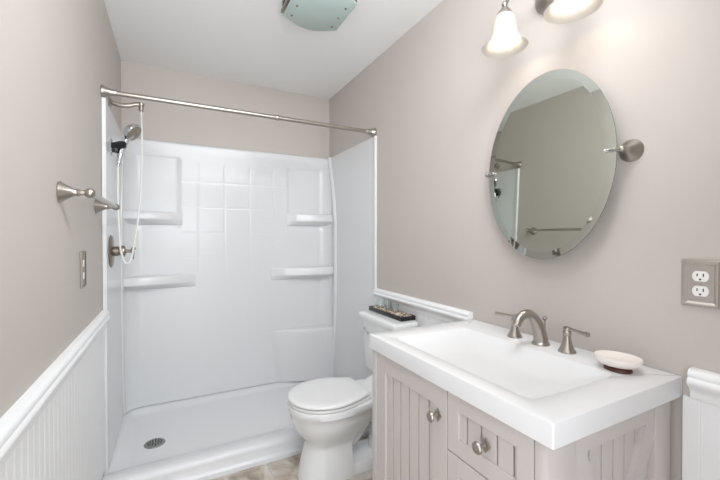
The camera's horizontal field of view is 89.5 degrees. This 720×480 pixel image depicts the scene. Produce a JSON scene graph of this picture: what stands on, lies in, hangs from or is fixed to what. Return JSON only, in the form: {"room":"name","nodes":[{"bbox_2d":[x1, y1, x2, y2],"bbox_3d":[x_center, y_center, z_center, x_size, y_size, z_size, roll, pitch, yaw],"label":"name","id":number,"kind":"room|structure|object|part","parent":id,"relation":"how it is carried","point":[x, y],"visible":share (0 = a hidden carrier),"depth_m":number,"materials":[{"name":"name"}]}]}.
{"room":"bathroom","nodes":[
{"label":"bathroom","id":0,"kind":"room"},
{"bbox_2d":[0,0,120,477],"bbox_3d":[-0.965,0.015,1.071,0.120,2.467,3.390,0,1,-27],"label":"wall","id":1,"kind":"structure","parent":0,"point":[56,56],"depth_m":1.00,"materials":[{"name":"paint"}]},
{"bbox_2d":[0,328,104,479],"bbox_3d":[-0.730,0.780,0.765,0.009,0.690,2.298,0,1,-27],"label":"wainscoting","id":2,"kind":"structure","parent":1,"relation":"attached to","point":[66,441],"depth_m":1.20,"materials":[{"name":"paint"}]},
{"bbox_2d":[0,310,109,467],"bbox_3d":[-0.719,0.394,0.767,0.033,0.080,2.298,0,1,-27],"label":"trim","id":3,"kind":"structure","parent":1,"relation":"attached to","point":[16,422],"depth_m":0.89,"materials":[{"name":"paint"}]},
{"bbox_2d":[80,251,85,288],"bbox_3d":[-1.058,0.111,1.390,0.004,0.138,0.088,0,1,-27],"label":"light switch","id":4,"kind":"object","parent":1,"relation":"attached to","point":[82,253],"visible":1,"depth_m":1.38,"materials":[{"name":"silver metal"}]},
{"bbox_2d":[56,181,119,213],"bbox_3d":[-1.010,-0.149,1.390,0.092,0.065,0.665,0,1,-27],"label":"towel bar","id":5,"kind":"object","parent":1,"relation":"attached to","point":[64,192],"visible":1,"depth_m":1.12,"materials":[{"name":"silver metal"}]},
{"bbox_3d":[-0.872,-0.146,1.123,0.092,0.065,0.065,0,1,-27],"label":"post","id":6,"kind":"part","parent":5,"relation":"part of","materials":[{"name":"silver metal"}]},
{"bbox_3d":[-0.983,-0.149,1.404,0.018,0.018,0.600,0,1,-27],"label":"rail","id":7,"kind":"part","parent":5,"relation":"part of","materials":[{"name":"silver metal"}]},
{"bbox_3d":[-1.149,-0.151,1.656,0.092,0.065,0.065,0,1,-27],"label":"post","id":8,"kind":"part","parent":5,"relation":"part of","materials":[{"name":"silver metal"}]},
{"bbox_2d":[108,97,143,111],"bbox_3d":[-1.308,-0.760,2.041,0.168,0.072,0.072,0,1,-27],"label":"shower arm","id":9,"kind":"object","parent":1,"relation":"attached to","point":[111,102],"visible":0.98,"depth_m":2.03,"materials":[{"name":"silver metal"}]},
{"bbox_2d":[117,111,142,264],"bbox_3d":[-1.262,-0.302,1.990,0.120,0.863,0.160,0,1,-27],"label":"shower hose","id":10,"kind":"object","parent":9,"relation":"hanging from","point":[141,118],"visible":0.98,"depth_m":1.98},
{"bbox_2d":[100,85,376,136],"bbox_3d":[-0.585,-0.733,2.135,1.539,0.062,0.062,0,1,-27],"label":"shower curtain rod","id":11,"kind":"object","parent":1,"relation":"attached to","point":[105,91],"visible":0.98,"depth_m":2.03,"materials":[{"name":"silver metal"}]},
{"bbox_2d":[121,60,328,158],"bbox_3d":[-0.981,-0.001,2.905,1.540,2.467,0.120,0,1,-27],"label":"wall","id":12,"kind":"structure","parent":0,"point":[161,121],"depth_m":2.79,"materials":[{"name":"paint"}]},
{"bbox_2d":[104,0,442,98],"bbox_3d":[-0.228,-1.272,1.443,1.780,0.100,3.390,0,1,-27],"label":"ceiling","id":13,"kind":"structure","parent":0,"point":[251,42],"depth_m":2.23,"materials":[{"name":"paint"}]},
{"bbox_2d":[281,0,356,30],"bbox_3d":[-0.201,-1.179,1.801,0.308,0.090,0.374,0,1,-27],"label":"light","id":14,"kind":"object","parent":13,"relation":"attached to","point":[315,15],"visible":1,"depth_m":1.83,"materials":[{"name":"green glass"}]},
{"bbox_3d":[-0.210,-1.172,1.817,0.308,0.017,0.263,0,1,-27],"label":"frame rail","id":15,"kind":"part","parent":14,"relation":"part of","materials":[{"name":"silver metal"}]},
{"bbox_2d":[210,434,371,479],"bbox_3d":[-0.228,1.285,1.464,1.780,0.080,3.390,0,1,-27],"label":"floor","id":16,"kind":"structure","parent":0,"point":[286,468],"depth_m":1.93,"materials":[{"name":"tile"}]},
{"bbox_2d":[102,381,369,479],"bbox_3d":[-0.733,1.184,2.438,1.532,0.104,0.947,0,1,-27],"label":"shower pan","id":17,"kind":"object","parent":16,"relation":"on","point":[211,436],"visible":0.71,"depth_m":2.20,"materials":[{"name":"plastic"}]},
{"bbox_2d":[101,97,376,474],"bbox_3d":[-0.759,0.231,2.480,1.536,1.875,0.838,0,1,-27],"label":"shower surround","id":18,"kind":"object","parent":17,"relation":"on","point":[248,268],"depth_m":2.74,"materials":[{"name":"plastic"}]},
{"bbox_3d":[-1.343,-0.505,1.969,0.009,0.096,0.074,0,1,-27],"label":"mounting plate","id":19,"kind":"part","parent":18,"relation":"part of","materials":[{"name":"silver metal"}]},
{"bbox_3d":[-1.436,0.234,2.136,0.018,1.871,0.790,0,1,-27],"label":"panel","id":20,"kind":"part","parent":18,"relation":"part of","materials":[{"name":"plastic"}]},
{"bbox_3d":[-1.312,-0.505,1.980,0.074,0.096,0.084,0,1,-27],"label":"hand shower bracket","id":21,"kind":"part","parent":18,"relation":"part of","materials":[{"name":"black plastic"}]},
{"bbox_2d":[108,235,135,267],"bbox_3d":[-1.280,0.060,1.967,0.114,0.174,0.174,0,1,-27],"label":"shower valve","id":22,"kind":"object","parent":18,"relation":"attached to","point":[113,250],"visible":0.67,"depth_m":1.93,"materials":[{"name":"silver metal"}]},
{"bbox_3d":[-1.252,0.070,1.980,0.050,0.069,0.025,0,1,-27],"label":"lever","id":23,"kind":"part","parent":22,"relation":"part of","materials":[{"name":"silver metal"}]},
{"bbox_2d":[116,124,141,166],"bbox_3d":[-1.264,-0.521,2.005,0.096,0.241,0.118,0,1,36],"label":"shower","id":24,"kind":"object","parent":18,"relation":"attached to","point":[131,132],"visible":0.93,"depth_m":1.98,"materials":[{"name":"silver metal"}]},
{"bbox_3d":[-1.293,-0.513,2.002,0.084,0.167,0.042,0,1,-27],"label":"handle","id":25,"kind":"part","parent":24,"relation":"part of","materials":[{"name":"silver metal"}]},
{"bbox_2d":[123,210,182,224],"bbox_3d":[-1.438,-0.153,2.538,0.359,0.093,0.087,0,1,-27],"label":"shelf","id":26,"kind":"object","parent":18,"relation":"attached to","point":[147,217],"depth_m":2.53,"materials":[{"name":"plastic"}]},
{"bbox_2d":[124,274,195,289],"bbox_3d":[-1.395,0.298,2.551,0.444,0.096,0.112,0,1,-27],"label":"shelf","id":27,"kind":"object","parent":18,"relation":"attached to","point":[131,281],"depth_m":2.54,"materials":[{"name":"plastic"}]},
{"bbox_3d":[-0.922,0.227,2.794,1.516,1.874,0.130,0,1,-27],"label":"panel","id":28,"kind":"part","parent":18,"relation":"part of","materials":[{"name":"plastic"}]},
{"bbox_2d":[271,266,332,279],"bbox_3d":[-0.473,0.277,3.020,0.504,0.101,0.127,0,1,-27],"label":"shelf","id":29,"kind":"object","parent":18,"relation":"attached to","point":[277,272],"depth_m":3.00,"materials":[{"name":"plastic"}]},
{"bbox_2d":[287,214,331,225],"bbox_3d":[-0.423,-0.168,3.059,0.374,0.101,0.097,0,1,-27],"label":"shelf","id":30,"kind":"object","parent":18,"relation":"attached to","point":[292,219],"depth_m":3.04,"materials":[{"name":"plastic"}]},
{"bbox_3d":[-0.081,0.229,2.821,0.018,1.871,0.820,0,1,-27],"label":"panel","id":31,"kind":"part","parent":18,"relation":"part of","materials":[{"name":"plastic"}]},
{"bbox_2d":[287,310,417,479],"bbox_3d":[-0.074,0.846,2.036,0.679,0.791,0.438,0,1,-27],"label":"toilet","id":32,"kind":"object","parent":16,"relation":"on","point":[331,414],"visible":0.74,"depth_m":1.88,"materials":[{"name":"ceramic"}]},
{"bbox_3d":[-0.180,0.817,1.952,0.413,0.023,0.374,0,1,-27],"label":"lid","id":33,"kind":"part","parent":32,"relation":"part of","materials":[{"name":"plastic"}]},
{"bbox_3d":[-0.179,0.839,1.954,0.409,0.017,0.368,0,1,-27],"label":"seat","id":34,"kind":"part","parent":32,"relation":"part of","materials":[{"name":"plastic"}]},
{"bbox_3d":[-0.129,1.044,1.981,0.528,0.392,0.368,0,1,-27],"label":"bowl","id":35,"kind":"part","parent":32,"relation":"part of","materials":[{"name":"ceramic"}]},
{"bbox_3d":[0.158,0.652,2.155,0.144,0.322,0.388,0,1,-27],"label":"tank","id":36,"kind":"part","parent":32,"relation":"part of","materials":[{"name":"ceramic"}]},
{"bbox_3d":[0.155,0.470,2.152,0.163,0.041,0.438,0,1,-27],"label":"tank lid","id":37,"kind":"part","parent":32,"relation":"part of","materials":[{"name":"ceramic"}]},
{"bbox_2d":[369,305,414,321],"bbox_3d":[0.185,0.437,2.188,0.098,0.025,0.372,0,1,-27],"label":"tray","id":38,"kind":"object","parent":32,"relation":"on","point":[407,318],"visible":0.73,"depth_m":2.08,"materials":[{"name":"black paint"}]},
{"bbox_2d":[373,306,411,316],"bbox_3d":[0.186,0.428,2.186,0.086,0.017,0.352,0,1,-27],"label":"pebbles","id":39,"kind":"object","parent":38,"relation":"on","point":[398,313],"visible":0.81,"depth_m":2.13,"materials":[{"name":"beige stone"}]},
{"bbox_2d":[377,299,384,306],"bbox_3d":[0.133,0.401,2.308,0.054,0.046,0.054,0,1,-27],"label":"glass","id":40,"kind":"object","parent":39,"relation":"on","point":[380,303],"visible":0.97,"depth_m":2.29,"materials":[{"name":"clear glass"}]},
{"bbox_2d":[383,301,391,308],"bbox_3d":[0.170,0.401,2.237,0.054,0.046,0.054,0,1,-27],"label":"glass","id":41,"kind":"object","parent":39,"relation":"on","point":[386,303],"visible":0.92,"depth_m":2.22,"materials":[{"name":"clear glass"}]},
{"bbox_2d":[390,303,398,311],"bbox_3d":[0.206,0.402,2.166,0.054,0.046,0.054,0,1,-27],"label":"glass","id":42,"kind":"object","parent":39,"relation":"on","point":[394,306],"visible":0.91,"depth_m":2.15,"materials":[{"name":"clear glass"}]},
{"bbox_2d":[372,349,669,479],"bbox_3d":[0.436,0.834,1.206,0.556,0.825,0.746,0,1,-27],"label":"vanity cabinet","id":43,"kind":"object","parent":16,"relation":"on","point":[421,430],"visible":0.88,"depth_m":0.98,"materials":[{"name":"paint"}]},
{"bbox_3d":[0.076,0.834,1.422,0.047,0.822,0.030,0,1,-27],"label":"corner post","id":44,"kind":"part","parent":43,"relation":"part of","materials":[{"name":"paint"}]},
{"bbox_3d":[0.171,0.783,1.229,0.023,0.591,0.273,0,1,-27],"label":"plank panel","id":45,"kind":"part","parent":43,"relation":"part of","materials":[{"name":"paint"}]},
{"bbox_3d":[0.165,0.782,1.224,0.019,0.720,0.399,0,1,-27],"label":"cabinet door","id":46,"kind":"part","parent":43,"relation":"part of","materials":[{"name":"paint"}]},
{"bbox_3d":[0.215,0.516,1.065,0.036,0.041,0.033,0,1,-27],"label":"knob","id":47,"kind":"part","parent":43,"relation":"part of","materials":[{"name":"silver metal"}]},
{"bbox_3d":[0.322,0.735,0.920,0.019,0.270,0.278,0,1,-27],"label":"drawer","id":48,"kind":"part","parent":43,"relation":"part of","materials":[{"name":"paint"}]},
{"bbox_3d":[0.299,0.514,0.903,0.036,0.041,0.033,0,1,-27],"label":"knob","id":49,"kind":"part","parent":43,"relation":"part of","materials":[{"name":"silver metal"}]},
{"bbox_3d":[0.329,0.512,0.921,0.023,0.081,0.193,0,1,-27],"label":"plank panel","id":50,"kind":"part","parent":43,"relation":"part of","materials":[{"name":"paint"}]},
{"bbox_3d":[0.322,0.510,0.918,0.019,0.172,0.278,0,1,-27],"label":"drawer","id":51,"kind":"part","parent":43,"relation":"part of","materials":[{"name":"paint"}]},
{"bbox_2d":[369,319,681,449],"bbox_3d":[0.458,0.397,1.208,0.549,0.054,0.775,0,1,-27],"label":"vanity sink","id":52,"kind":"object","parent":43,"relation":"in","point":[556,399],"visible":1,"depth_m":1.03,"materials":[{"name":"ceramic"}]},
{"bbox_2d":[495,309,589,354],"bbox_3d":[0.592,0.304,1.267,0.171,0.131,0.363,0,1,-27],"label":"sink faucet","id":53,"kind":"object","parent":52,"relation":"on","point":[540,338],"visible":1,"depth_m":1.25,"materials":[{"name":"silver metal"}]},
{"bbox_3d":[0.563,0.291,1.412,0.019,0.014,0.081,0,1,-36],"label":"lever","id":54,"kind":"part","parent":53,"relation":"part of","materials":[{"name":"silver metal"}]},
{"bbox_3d":[0.588,0.326,1.382,0.053,0.085,0.053,0,1,-27],"label":"handle","id":55,"kind":"part","parent":53,"relation":"part of","materials":[{"name":"silver metal"}]},
{"bbox_3d":[0.592,0.304,1.262,0.167,0.131,0.060,0,1,-27],"label":"spout","id":56,"kind":"part","parent":53,"relation":"part of","materials":[{"name":"silver metal"}]},
{"bbox_3d":[0.659,0.320,1.297,0.024,0.098,0.024,0,1,-27],"label":"lift rod","id":57,"kind":"part","parent":53,"relation":"part of","materials":[{"name":"silver metal"}]},
{"bbox_3d":[0.683,0.327,1.199,0.053,0.085,0.053,0,1,-27],"label":"handle","id":58,"kind":"part","parent":53,"relation":"part of","materials":[{"name":"silver metal"}]},
{"bbox_3d":[0.694,0.293,1.160,0.019,0.014,0.081,0,1,-18],"label":"lever","id":59,"kind":"part","parent":53,"relation":"part of","materials":[{"name":"silver metal"}]},
{"bbox_2d":[594,350,643,373],"bbox_3d":[0.737,0.352,1.039,0.102,0.039,0.116,0,1,-27],"label":"soap dish","id":60,"kind":"object","parent":52,"relation":"on","point":[614,361],"visible":1,"depth_m":1.03,"materials":[{"name":"white ceramic"}]},
{"bbox_3d":[0.429,0.839,0.799,0.101,0.822,0.030,0,1,-27],"label":"corner post","id":61,"kind":"part","parent":43,"relation":"part of","materials":[{"name":"paint"}]},
{"bbox_3d":[0.625,0.799,0.898,0.339,0.740,0.022,0,1,-27],"label":"frame","id":62,"kind":"part","parent":43,"relation":"part of","materials":[{"name":"paint"}]},
{"bbox_3d":[0.620,0.790,0.908,0.338,0.623,0.017,0,1,-27],"label":"plank panel","id":63,"kind":"part","parent":43,"relation":"part of","materials":[{"name":"paint"}]},
{"bbox_3d":[0.810,0.837,1.000,0.082,0.822,0.038,0,1,-27],"label":"corner post","id":64,"kind":"part","parent":43,"relation":"part of","materials":[{"name":"paint"}]},
{"bbox_2d":[329,0,719,479],"bbox_3d":[0.509,0.008,1.836,0.120,2.467,3.390,0,1,-27],"label":"wall","id":65,"kind":"structure","parent":0,"point":[436,105],"depth_m":1.27,"materials":[{"name":"paint"}]},
{"bbox_2d":[376,300,447,326],"bbox_3d":[0.317,0.762,2.073,0.009,0.702,0.879,0,1,-27],"label":"wainscoting","id":66,"kind":"structure","parent":65,"relation":"attached to","point":[422,320],"depth_m":2.00,"materials":[{"name":"paint"}]},
{"bbox_2d":[373,288,472,322],"bbox_3d":[0.306,0.371,2.064,0.033,0.080,0.879,0,1,-27],"label":"trim","id":67,"kind":"structure","parent":65,"relation":"attached to","point":[441,312],"depth_m":1.95,"materials":[{"name":"paint"}]},
{"bbox_2d":[482,0,603,57],"bbox_3d":[0.621,-0.837,1.248,0.216,0.244,0.419,0,1,-27],"label":"vanity light","id":68,"kind":"object","parent":65,"relation":"attached to","point":[505,41],"visible":1,"depth_m":1.31,"materials":[{"name":"white glass"}]},
{"bbox_3d":[0.538,-0.783,1.350,0.056,0.091,0.056,0,1,-27],"label":"bulb","id":69,"kind":"part","parent":68,"relation":"part of","materials":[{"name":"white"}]},
{"bbox_3d":[0.538,-0.777,1.350,0.162,0.122,0.162,0,1,-27],"label":"lamp shade","id":70,"kind":"part","parent":68,"relation":"part of","materials":[{"name":"white glass"}]},
{"bbox_3d":[0.594,-0.886,1.320,0.147,0.046,0.041,0,1,19],"label":"arm","id":71,"kind":"part","parent":68,"relation":"part of","materials":[{"name":"silver metal"}]},
{"bbox_3d":[0.656,-0.781,1.122,0.056,0.091,0.056,0,1,-27],"label":"bulb","id":72,"kind":"part","parent":68,"relation":"part of","materials":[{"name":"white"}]},
{"bbox_3d":[0.656,-0.775,1.122,0.162,0.122,0.162,0,1,-27],"label":"lamp shade","id":73,"kind":"part","parent":68,"relation":"part of","materials":[{"name":"white glass"}]},
{"bbox_2d":[485,69,643,258],"bbox_3d":[0.672,-0.265,1.312,0.069,0.668,0.583,0,1,-27],"label":"oval mirror","id":74,"kind":"object","parent":65,"relation":"attached to","point":[553,162],"visible":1,"depth_m":1.26,"materials":[{"name":"silver glass"}]},
{"bbox_2d":[494,77,606,251],"bbox_3d":[0.652,-0.265,1.302,0.018,0.616,0.438,0,1,-27],"label":"mirror glass","id":75,"kind":"object","parent":74,"relation":"attached to","point":[550,143],"depth_m":1.27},
{"bbox_3d":[0.802,-0.270,1.088,0.046,0.067,0.067,0,1,-27],"label":"post","id":76,"kind":"part","parent":74,"relation":"part of","materials":[{"name":"silver metal"}]},
{"bbox_2d":[681,259,719,309],"bbox_3d":[0.894,0.115,0.953,0.009,0.126,0.083,0,1,-27],"label":"power outlet","id":77,"kind":"object","parent":65,"relation":"attached to","point":[700,279],"visible":1,"depth_m":0.95,"materials":[{"name":"silver metal"}]},
{"bbox_2d":[692,286,708,296],"bbox_3d":[0.893,0.135,0.953,0.004,0.027,0.034,0,1,-27],"label":"socket","id":78,"kind":"object","parent":77,"relation":"attached to","point":[697,291],"depth_m":0.95,"materials":[{"name":"white plastic"}]},
{"bbox_2d":[692,271,708,281],"bbox_3d":[0.893,0.096,0.952,0.004,0.027,0.034,0,1,-27],"label":"socket","id":79,"kind":"object","parent":77,"relation":"attached to","point":[697,276],"depth_m":0.95,"materials":[{"name":"white plastic"}]},
{"bbox_2d":[682,395,719,479],"bbox_3d":[1.019,0.774,0.720,0.009,0.702,0.608,0,1,-27],"label":"wainscoting","id":80,"kind":"structure","parent":65,"relation":"attached to","point":[701,420],"depth_m":0.95,"materials":[{"name":"paint"}]},
{"bbox_2d":[687,367,719,406],"bbox_3d":[1.012,0.382,0.703,0.033,0.080,0.591,0,1,-27],"label":"trim","id":81,"kind":"structure","parent":65,"relation":"attached to","point":[704,385],"depth_m":0.93,"materials":[{"name":"paint"}]}
]}

